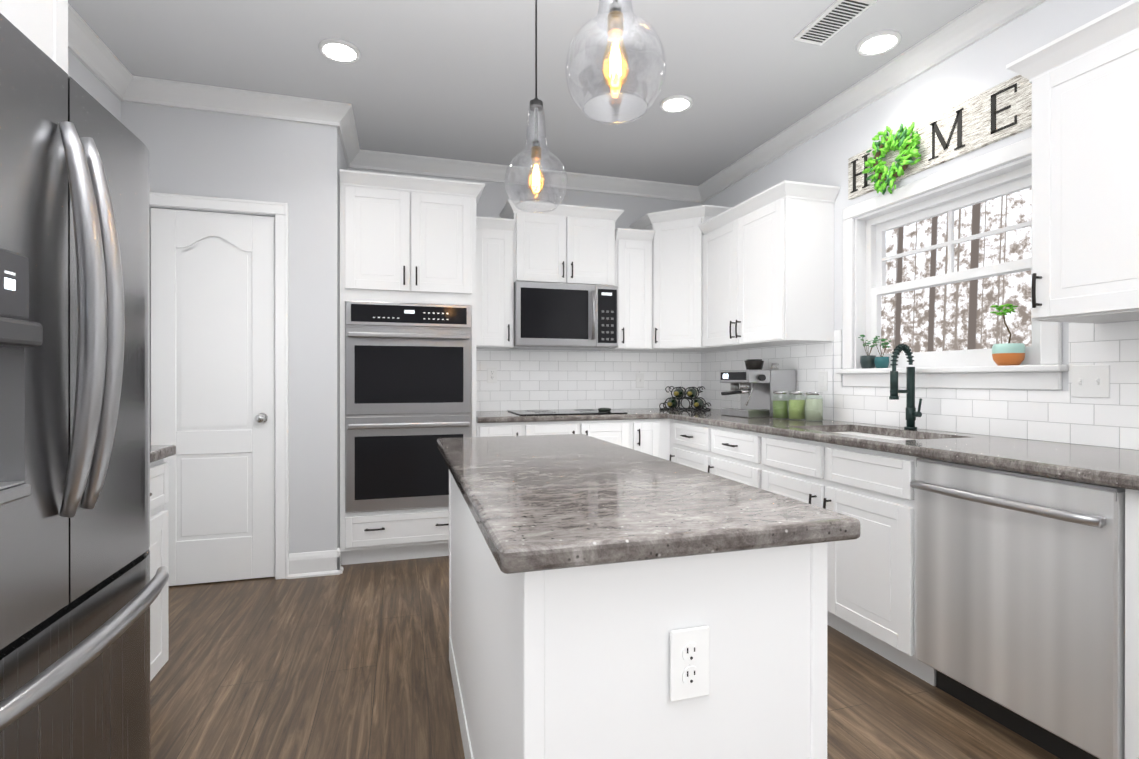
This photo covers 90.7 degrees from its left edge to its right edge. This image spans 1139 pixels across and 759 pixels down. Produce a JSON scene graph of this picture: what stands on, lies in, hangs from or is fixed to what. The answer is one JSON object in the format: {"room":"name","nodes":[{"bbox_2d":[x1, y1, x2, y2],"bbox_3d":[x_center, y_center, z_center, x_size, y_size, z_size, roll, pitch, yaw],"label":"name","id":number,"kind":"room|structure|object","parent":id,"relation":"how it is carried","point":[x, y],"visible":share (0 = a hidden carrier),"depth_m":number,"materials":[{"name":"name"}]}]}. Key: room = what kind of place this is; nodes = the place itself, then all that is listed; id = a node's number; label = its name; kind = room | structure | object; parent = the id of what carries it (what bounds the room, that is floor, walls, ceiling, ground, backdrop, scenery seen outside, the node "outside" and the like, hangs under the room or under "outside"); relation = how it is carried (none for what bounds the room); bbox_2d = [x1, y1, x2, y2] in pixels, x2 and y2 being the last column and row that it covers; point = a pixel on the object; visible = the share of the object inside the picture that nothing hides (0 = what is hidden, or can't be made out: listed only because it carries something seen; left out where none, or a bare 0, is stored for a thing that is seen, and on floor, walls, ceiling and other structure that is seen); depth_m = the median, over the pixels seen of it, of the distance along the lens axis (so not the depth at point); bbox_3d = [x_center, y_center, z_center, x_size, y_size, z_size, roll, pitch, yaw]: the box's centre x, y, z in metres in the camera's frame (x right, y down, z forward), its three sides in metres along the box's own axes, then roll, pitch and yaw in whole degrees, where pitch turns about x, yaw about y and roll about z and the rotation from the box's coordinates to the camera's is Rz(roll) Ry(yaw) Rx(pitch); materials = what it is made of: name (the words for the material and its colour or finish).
{"room":"kitchen","nodes":[
{"label":"kitchen","id":0,"kind":"room"},
{"bbox_2d":[68,49,120,121],"bbox_3d":[-1.670,-0.220,0.318,0.140,2.730,6.900,0,0,-17],"label":"wall","id":1,"kind":"structure","parent":0,"point":[81,74],"depth_m":2.73,"materials":[{"name":"grey paint"}]},
{"bbox_2d":[0,0,67,73],"bbox_3d":[-1.515,-0.939,1.118,0.609,0.675,0.551,0,0,-17],"label":"upper cabinet","id":2,"kind":"object","parent":1,"relation":"attached to","point":[42,25],"depth_m":1.36,"materials":[{"name":"white wood"}]},
{"bbox_2d":[68,3,135,101],"bbox_3d":[-1.466,-1.532,0.027,0.088,0.104,6.230,0,0,-17],"label":"crown molding","id":3,"kind":"structure","parent":1,"relation":"attached to","point":[89,49],"depth_m":2.69,"materials":[{"name":"white paint"}]},
{"bbox_2d":[121,101,347,553],"bbox_3d":[-1.975,-0.226,3.477,1.070,2.730,0.670,0,0,-17],"label":"wall","id":4,"kind":"structure","parent":0,"point":[296,166],"depth_m":3.25,"materials":[{"name":"grey paint"}]},
{"bbox_2d":[151,208,274,585],"bbox_3d":[-1.976,0.100,3.119,0.609,2.064,0.107,0,0,-17],"label":"pantry door","id":5,"kind":"structure","parent":4,"relation":"in","point":[213,347],"depth_m":3.14,"materials":[{"name":"white wood"}]},
{"bbox_2d":[149,192,288,579],"bbox_3d":[-1.989,0.066,3.163,0.759,2.147,0.124,0,0,-17],"label":"door frame","id":6,"kind":"structure","parent":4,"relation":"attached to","point":[279,211],"depth_m":3.20,"materials":[{"name":"white wood"}]},
{"bbox_2d":[128,76,355,131],"bbox_3d":[-1.782,-1.538,3.136,1.068,0.104,0.088,0,0,-17],"label":"crown molding","id":7,"kind":"structure","parent":4,"relation":"attached to","point":[152,91],"depth_m":3.12,"materials":[{"name":"white paint"}]},
{"bbox_2d":[288,547,343,578],"bbox_3d":[-1.474,1.071,3.268,0.290,0.138,0.040,0,0,-17],"label":"baseboard","id":8,"kind":"structure","parent":4,"relation":"attached to","point":[313,564],"depth_m":3.24,"materials":[{"name":"white wood"}]},
{"bbox_2d":[337,128,363,167],"bbox_3d":[-1.409,-1.539,3.600,0.088,0.104,0.570,0,0,-17],"label":"crown molding","id":9,"kind":"structure","parent":4,"relation":"attached to","point":[353,154],"depth_m":3.74,"materials":[{"name":"white paint"}]},
{"bbox_2d":[348,168,701,408],"bbox_3d":[-0.753,-0.227,4.261,4.460,2.730,0.140,0,0,-17],"label":"wall","id":10,"kind":"structure","parent":0,"point":[493,199],"depth_m":4.42,"materials":[{"name":"grey paint"}]},
{"bbox_2d":[487,367,496,382],"bbox_3d":[-0.581,-0.032,4.227,0.074,0.119,0.009,0,0,-17],"label":"electrical outlet","id":11,"kind":"object","parent":10,"relation":"attached to","point":[491,374],"visible":1,"depth_m":4.22,"materials":[{"name":"white plastic"}]},
{"bbox_2d":[476,215,515,349],"bbox_3d":[-0.575,-0.669,4.056,0.292,0.885,0.349,0,0,-17],"label":"upper cabinet","id":12,"kind":"object","parent":10,"relation":"attached to","point":[495,237],"depth_m":3.89,"materials":[{"name":"white wood"}]},
{"bbox_2d":[347,150,695,201],"bbox_3d":[-0.260,-1.540,4.286,2.680,0.104,0.088,0,0,-17],"label":"crown molding","id":13,"kind":"structure","parent":10,"relation":"attached to","point":[373,160],"depth_m":4.23,"materials":[{"name":"white paint"}]},
{"bbox_2d":[504,200,619,286],"bbox_3d":[-0.069,-0.967,4.205,0.760,0.560,0.349,0,0,-17],"label":"upper cabinet","id":14,"kind":"object","parent":10,"relation":"attached to","point":[566,244],"depth_m":4.04,"materials":[{"name":"white wood"}]},
{"bbox_2d":[509,281,617,349],"bbox_3d":[-0.055,-0.458,4.157,0.754,0.453,0.451,0,0,-17],"label":"over-the-range microwave","id":15,"kind":"object","parent":14,"relation":"attached to","point":[565,316],"visible":0.98,"depth_m":3.99,"materials":[{"name":"silver metal"}]},
{"bbox_2d":[476,349,699,410],"bbox_3d":[0.171,0.004,4.457,1.950,0.463,0.007,0,0,-17],"label":"backsplash","id":16,"kind":"structure","parent":10,"relation":"attached to","point":[542,379],"depth_m":4.43,"materials":[{"name":"tile"}]},
{"bbox_2d":[601,227,643,351],"bbox_3d":[0.439,-0.670,4.357,0.296,0.885,0.349,0,0,-17],"label":"upper cabinet","id":17,"kind":"object","parent":10,"relation":"attached to","point":[631,289],"depth_m":4.18,"materials":[{"name":"white wood"}]},
{"bbox_2d":[636,373,643,387],"bbox_3d":[0.576,0.007,4.565,0.074,0.119,0.020,0,0,-17],"label":"light switch","id":18,"kind":"object","parent":10,"relation":"attached to","point":[639,380],"visible":1,"depth_m":4.57,"materials":[{"name":"white plastic"}]},
{"bbox_2d":[629,205,735,351],"bbox_3d":[0.876,-0.737,4.350,0.682,1.020,0.610,0,0,-17],"label":"upper cabinet","id":19,"kind":"object","parent":10,"relation":"attached to","point":[650,265],"depth_m":4.15,"materials":[{"name":"white wood"}]},
{"bbox_2d":[68,0,982,185],"bbox_3d":[0.247,-1.636,0.884,4.460,0.100,7.500,0,0,-17],"label":"ceiling","id":20,"kind":"structure","parent":0,"point":[451,79],"depth_m":2.84,"materials":[{"name":"grey paint"}]},
{"bbox_2d":[319,39,360,62],"bbox_3d":[-1.109,-1.585,2.714,0.188,0.024,0.188,0,0,-17],"label":"recessed light","id":21,"kind":"object","parent":20,"relation":"in","point":[339,50],"visible":1,"depth_m":2.70,"materials":[{"name":"white plastic"}]},
{"bbox_2d":[505,0,567,212],"bbox_3d":[-0.119,-1.103,2.017,0.226,0.967,0.226,0,0,-17],"label":"pendant light","id":22,"kind":"object","parent":20,"relation":"hanging from","point":[536,105],"visible":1,"depth_m":2.01,"materials":[{"name":"clear glass"}]},
{"bbox_2d":[565,0,665,123],"bbox_3d":[0.103,-1.096,1.266,0.226,0.977,0.226,0,0,-17],"label":"pendant light","id":23,"kind":"object","parent":20,"relation":"hanging from","point":[615,26],"visible":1,"depth_m":1.26,"materials":[{"name":"clear glass"}]},
{"bbox_2d":[660,95,692,112],"bbox_3d":[0.615,-1.586,3.235,0.188,0.024,0.188,0,0,-17],"label":"recessed light","id":24,"kind":"object","parent":20,"relation":"in","point":[676,103],"visible":0.98,"depth_m":3.22,"materials":[{"name":"white plastic"}]},
{"bbox_2d":[793,0,876,45],"bbox_3d":[1.162,-1.581,2.479,0.160,0.014,0.330,0,0,-17],"label":"ceiling vent","id":25,"kind":"object","parent":20,"relation":"in","point":[832,20],"visible":1,"depth_m":2.47,"materials":[{"name":"white metal"}]},
{"bbox_2d":[856,30,900,55],"bbox_3d":[1.455,-1.585,2.650,0.188,0.024,0.188,0,0,-17],"label":"recessed light","id":26,"kind":"object","parent":20,"relation":"in","point":[879,42],"visible":1,"depth_m":2.63,"materials":[{"name":"white plastic"}]},
{"bbox_2d":[150,556,1059,758],"bbox_3d":[0.247,1.194,0.889,4.460,0.100,7.500,0,0,-17],"label":"floor","id":27,"kind":"structure","parent":0,"point":[351,661],"depth_m":2.10,"materials":[{"name":"brown wood"}]},
{"bbox_2d":[0,13,168,758],"bbox_3d":[-1.286,0.286,0.954,0.877,1.715,0.900,0,0,-17],"label":"refrigerator","id":28,"kind":"object","parent":27,"relation":"on","point":[80,591],"visible":1,"depth_m":1.03,"materials":[{"name":"silver metal"}]},
{"bbox_2d":[149,460,168,680],"bbox_3d":[-1.677,0.712,1.685,0.619,0.861,0.618,0,0,-17],"label":"base cabinet","id":29,"kind":"object","parent":27,"relation":"on","point":[159,624],"depth_m":1.98,"materials":[{"name":"white wood"}]},
{"bbox_2d":[150,445,175,463],"bbox_3d":[-1.673,0.262,1.696,0.633,0.038,0.638,0,0,-17],"label":"countertop","id":30,"kind":"structure","parent":29,"relation":"on","point":[157,453],"depth_m":1.99,"materials":[{"name":"grey stone"}]},
{"bbox_2d":[339,169,484,564],"bbox_3d":[-1.041,-0.054,3.758,0.865,2.385,0.658,0,0,-17],"label":"tall cabinet","id":31,"kind":"object","parent":27,"relation":"on","point":[407,239],"visible":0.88,"depth_m":3.47,"materials":[{"name":"white wood"}]},
{"bbox_2d":[345,301,471,512],"bbox_3d":[-0.976,0.164,3.450,0.755,1.274,0.086,0,0,-17],"label":"double oven","id":32,"kind":"object","parent":31,"relation":"in","point":[408,385],"visible":0.98,"depth_m":3.45,"materials":[{"name":"silver metal"}]},
{"bbox_2d":[449,470,460,730],"bbox_3d":[-0.128,0.711,2.093,0.586,0.860,0.576,0,0,-17],"label":"base cabinet","id":33,"kind":"object","parent":27,"relation":"on","point":[454,492],"depth_m":2.06,"materials":[{"name":"white wood"}]},
{"bbox_2d":[437,434,860,573],"bbox_3d":[-0.017,0.262,1.655,0.640,0.038,1.587,0,0,-17],"label":"countertop","id":34,"kind":"structure","parent":33,"relation":"on","point":[541,502],"depth_m":1.07,"materials":[{"name":"stone"}]},
{"bbox_2d":[461,494,468,758],"bbox_3d":[0.002,0.712,1.663,0.581,0.860,0.602,0,0,-17],"label":"base cabinet","id":35,"kind":"object","parent":27,"relation":"on","point":[464,507],"depth_m":1.73,"materials":[{"name":"white wood"}]},
{"bbox_2d":[476,422,535,436],"bbox_3d":[-0.497,0.708,3.941,0.375,0.860,0.619,0,0,-17],"label":"base cabinet","id":36,"kind":"object","parent":27,"relation":"on","point":[505,428],"depth_m":3.65,"materials":[{"name":"white wood"}]},
{"bbox_2d":[536,419,643,452],"bbox_3d":[-0.023,0.708,4.081,0.910,0.860,0.619,0,0,-17],"label":"base cabinet","id":37,"kind":"object","parent":27,"relation":"on","point":[626,433],"depth_m":3.84,"materials":[{"name":"white wood"}]},
{"bbox_2d":[476,408,659,422],"bbox_3d":[-0.055,0.257,4.058,1.290,0.038,0.644,0,0,-17],"label":"countertop","id":38,"kind":"structure","parent":37,"relation":"on","point":[650,413],"depth_m":3.78,"materials":[{"name":"stone"}]},
{"bbox_2d":[507,409,627,414],"bbox_3d":[-0.028,0.233,4.070,0.760,0.008,0.510,0,0,-17],"label":"cooktop","id":39,"kind":"object","parent":38,"relation":"in","point":[558,412],"visible":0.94,"depth_m":3.93,"materials":[{"name":"black glass"}]},
{"bbox_2d":[598,408,610,411],"bbox_3d":[0.253,0.218,4.070,0.100,0.024,0.098,0,0,-17],"label":"spoon rest","id":40,"kind":"object","parent":39,"relation":"on","point":[604,409],"visible":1,"depth_m":4.03,"materials":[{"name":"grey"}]},
{"bbox_2d":[469,509,826,758],"bbox_3d":[0.128,0.713,1.231,0.586,0.860,0.577,0,0,-17],"label":"base cabinet","id":41,"kind":"object","parent":27,"relation":"on","point":[569,663],"depth_m":0.97,"materials":[{"name":"white wood"}]},
{"bbox_2d":[670,625,709,701],"bbox_3d":[0.204,0.479,0.948,0.074,0.119,0.009,0,0,-17],"label":"outlet","id":42,"kind":"object","parent":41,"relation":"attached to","point":[689,663],"visible":1,"depth_m":0.94,"materials":[{"name":"white plastic"}]},
{"bbox_2d":[644,419,667,459],"bbox_3d":[0.451,0.707,4.222,0.375,0.860,0.619,0,0,-17],"label":"base cabinet","id":43,"kind":"object","parent":27,"relation":"on","point":[655,430],"depth_m":3.95,"materials":[{"name":"white wood"}]},
{"bbox_2d":[668,419,699,469],"bbox_3d":[1.082,0.708,3.770,0.618,0.860,0.649,0,0,-17],"label":"base cabinet","id":44,"kind":"object","parent":27,"relation":"on","point":[683,437],"depth_m":3.75,"materials":[{"name":"white wood"}]},
{"bbox_2d":[700,424,747,484],"bbox_3d":[1.225,0.709,3.286,0.618,0.860,0.655,0,0,-17],"label":"base cabinet","id":45,"kind":"object","parent":27,"relation":"on","point":[723,451],"depth_m":3.28,"materials":[{"name":"white wood"}]},
{"bbox_2d":[748,431,935,685],"bbox_3d":[1.418,0.710,2.634,0.618,0.860,1.005,0,0,-17],"label":"base cabinet","id":46,"kind":"object","parent":27,"relation":"on","point":[872,587],"depth_m":2.30,"materials":[{"name":"white wood"}]},
{"bbox_2d":[660,408,1138,490],"bbox_3d":[1.346,0.259,2.787,0.671,0.038,3.878,0,0,-17],"label":"countertop","id":47,"kind":"structure","parent":46,"relation":"on","point":[1112,467],"depth_m":2.04,"materials":[{"name":"stone"}]},
{"bbox_2d":[659,386,710,410],"bbox_3d":[0.900,0.146,4.379,0.381,0.181,0.302,0,0,18],"label":"wine rack","id":48,"kind":"object","parent":47,"relation":"on","point":[698,403],"visible":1,"depth_m":4.33,"materials":[{"name":"black metal"}]},
{"bbox_2d":[720,359,795,417],"bbox_3d":[1.181,0.052,3.659,0.451,0.372,0.355,0,0,-17],"label":"espresso machine","id":49,"kind":"object","parent":47,"relation":"on","point":[758,385],"visible":1,"depth_m":3.57,"materials":[{"name":"silver metal"}]},
{"bbox_2d":[772,391,788,418],"bbox_3d":[1.294,0.154,3.445,0.096,0.168,0.096,0,0,-17],"label":"storage jar","id":50,"kind":"object","parent":47,"relation":"on","point":[780,410],"visible":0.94,"depth_m":3.41,"materials":[{"name":"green glass"}]},
{"bbox_2d":[788,391,805,419],"bbox_3d":[1.354,0.154,3.348,0.096,0.168,0.096,0,0,-17],"label":"storage jar","id":51,"kind":"object","parent":47,"relation":"on","point":[796,408],"visible":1,"depth_m":3.31,"materials":[{"name":"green glass"}]},
{"bbox_2d":[805,392,822,420],"bbox_3d":[1.414,0.155,3.251,0.096,0.168,0.096,0,0,-17],"label":"storage jar","id":52,"kind":"object","parent":47,"relation":"on","point":[814,409],"visible":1,"depth_m":3.21,"materials":[{"name":"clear glass"}]},
{"bbox_2d":[889,343,921,429],"bbox_3d":[1.596,0.034,2.667,0.147,0.412,0.087,0,0,-17],"label":"faucet","id":53,"kind":"object","parent":47,"relation":"on","point":[912,414],"visible":1,"depth_m":2.68,"materials":[{"name":"black metal"}]},
{"bbox_2d":[910,457,1124,758],"bbox_3d":[1.613,0.712,1.846,0.657,0.855,0.610,0,0,-17],"label":"dishwasher","id":54,"kind":"object","parent":27,"relation":"on","point":[1020,604],"visible":0.98,"depth_m":1.69,"materials":[{"name":"silver metal"}]},
{"bbox_2d":[1125,489,1138,758],"bbox_3d":[1.839,0.713,1.251,0.598,0.860,0.651,0,0,-17],"label":"base cabinet","id":55,"kind":"object","parent":27,"relation":"on","point":[1131,496],"depth_m":1.46,"materials":[{"name":"white wood"}]},
{"bbox_2d":[702,0,1138,449],"bbox_3d":[2.165,-0.222,1.455,0.140,2.730,6.900,0,0,-17],"label":"wall","id":56,"kind":"structure","parent":0,"point":[965,74],"depth_m":2.74,"materials":[{"name":"grey paint"}]},
{"bbox_2d":[698,180,839,348],"bbox_3d":[1.239,-0.669,3.643,0.388,0.885,0.953,0,0,-17],"label":"upper cabinet","id":57,"kind":"object","parent":56,"relation":"attached to","point":[768,267],"visible":1,"depth_m":3.29,"materials":[{"name":"white wood"}]},
{"bbox_2d":[696,0,1046,202],"bbox_3d":[2.056,-1.535,1.420,0.088,0.104,6.900,0,0,-17],"label":"crown molding","id":58,"kind":"structure","parent":56,"relation":"attached to","point":[984,18],"depth_m":2.90,"materials":[{"name":"white paint"}]},
{"bbox_2d":[700,321,1138,449],"bbox_3d":[1.664,-0.023,2.880,0.007,0.524,3.878,0,0,-17],"label":"backsplash","id":59,"kind":"structure","parent":56,"relation":"attached to","point":[1053,416],"depth_m":2.39,"materials":[{"name":"tile"}]},
{"bbox_2d":[1072,365,1109,397],"bbox_3d":[1.897,0.007,2.054,0.020,0.119,0.118,0,0,-17],"label":"light switch","id":60,"kind":"object","parent":59,"relation":"attached to","point":[1090,381],"visible":1,"depth_m":2.05,"materials":[{"name":"white plastic"}]},
{"bbox_2d":[848,74,1031,199],"bbox_3d":[1.720,-1.124,2.661,0.024,0.230,1.040,0,0,-17],"label":"home sign","id":61,"kind":"object","parent":56,"relation":"attached to","point":[1001,111],"visible":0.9,"depth_m":2.50,"materials":[{"name":"white wood"}]},
{"bbox_2d":[862,121,920,194],"bbox_3d":[1.625,-1.118,2.842,0.054,0.344,0.353,0,0,-17],"label":"wreath","id":62,"kind":"object","parent":61,"relation":"attached to","point":[902,141],"visible":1,"depth_m":2.82,"materials":[{"name":"green plant"}]},
{"bbox_2d":[836,137,1068,389],"bbox_3d":[1.768,-0.464,2.690,0.180,1.010,1.145,0,0,-17],"label":"window","id":63,"kind":"structure","parent":56,"relation":"in","point":[1040,367],"depth_m":2.70,"materials":[{"name":"white wood"}]},
{"bbox_2d":[858,335,879,368],"bbox_3d":[1.632,-0.152,3.062,0.097,0.185,0.098,0,0,-17],"label":"plant","id":64,"kind":"object","parent":63,"relation":"attached to","point":[867,361],"visible":0.77,"depth_m":3.04,"materials":[{"name":"grey"}]},
{"bbox_2d":[872,336,889,367],"bbox_3d":[1.654,-0.146,2.979,0.110,0.172,0.090,0,0,-17],"label":"plant","id":65,"kind":"object","parent":63,"relation":"attached to","point":[881,361],"visible":1,"depth_m":2.96,"materials":[{"name":"teal"}]},
{"bbox_2d":[990,304,1025,365],"bbox_3d":[1.831,-0.186,2.349,0.112,0.256,0.117,0,0,-17],"label":"bonsai","id":66,"kind":"object","parent":63,"relation":"attached to","point":[1006,354],"visible":1,"depth_m":2.32,"materials":[{"name":"orange ceramic"}]},
{"bbox_2d":[1006,0,1138,323],"bbox_3d":[1.881,-0.655,1.477,0.388,0.905,1.165,0,0,-17],"label":"upper cabinet","id":67,"kind":"object","parent":56,"relation":"attached to","point":[1084,79],"visible":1,"depth_m":1.78,"materials":[{"name":"white wood"}]},
{"label":"outside","id":68,"kind":"structure","parent":0,"visible":0},
{"bbox_2d":[881,188,1031,353],"bbox_3d":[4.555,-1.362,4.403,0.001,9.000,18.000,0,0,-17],"label":"trees","id":69,"kind":"object","parent":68,"point":[955,316],"depth_m":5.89,"materials":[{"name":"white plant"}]}
]}

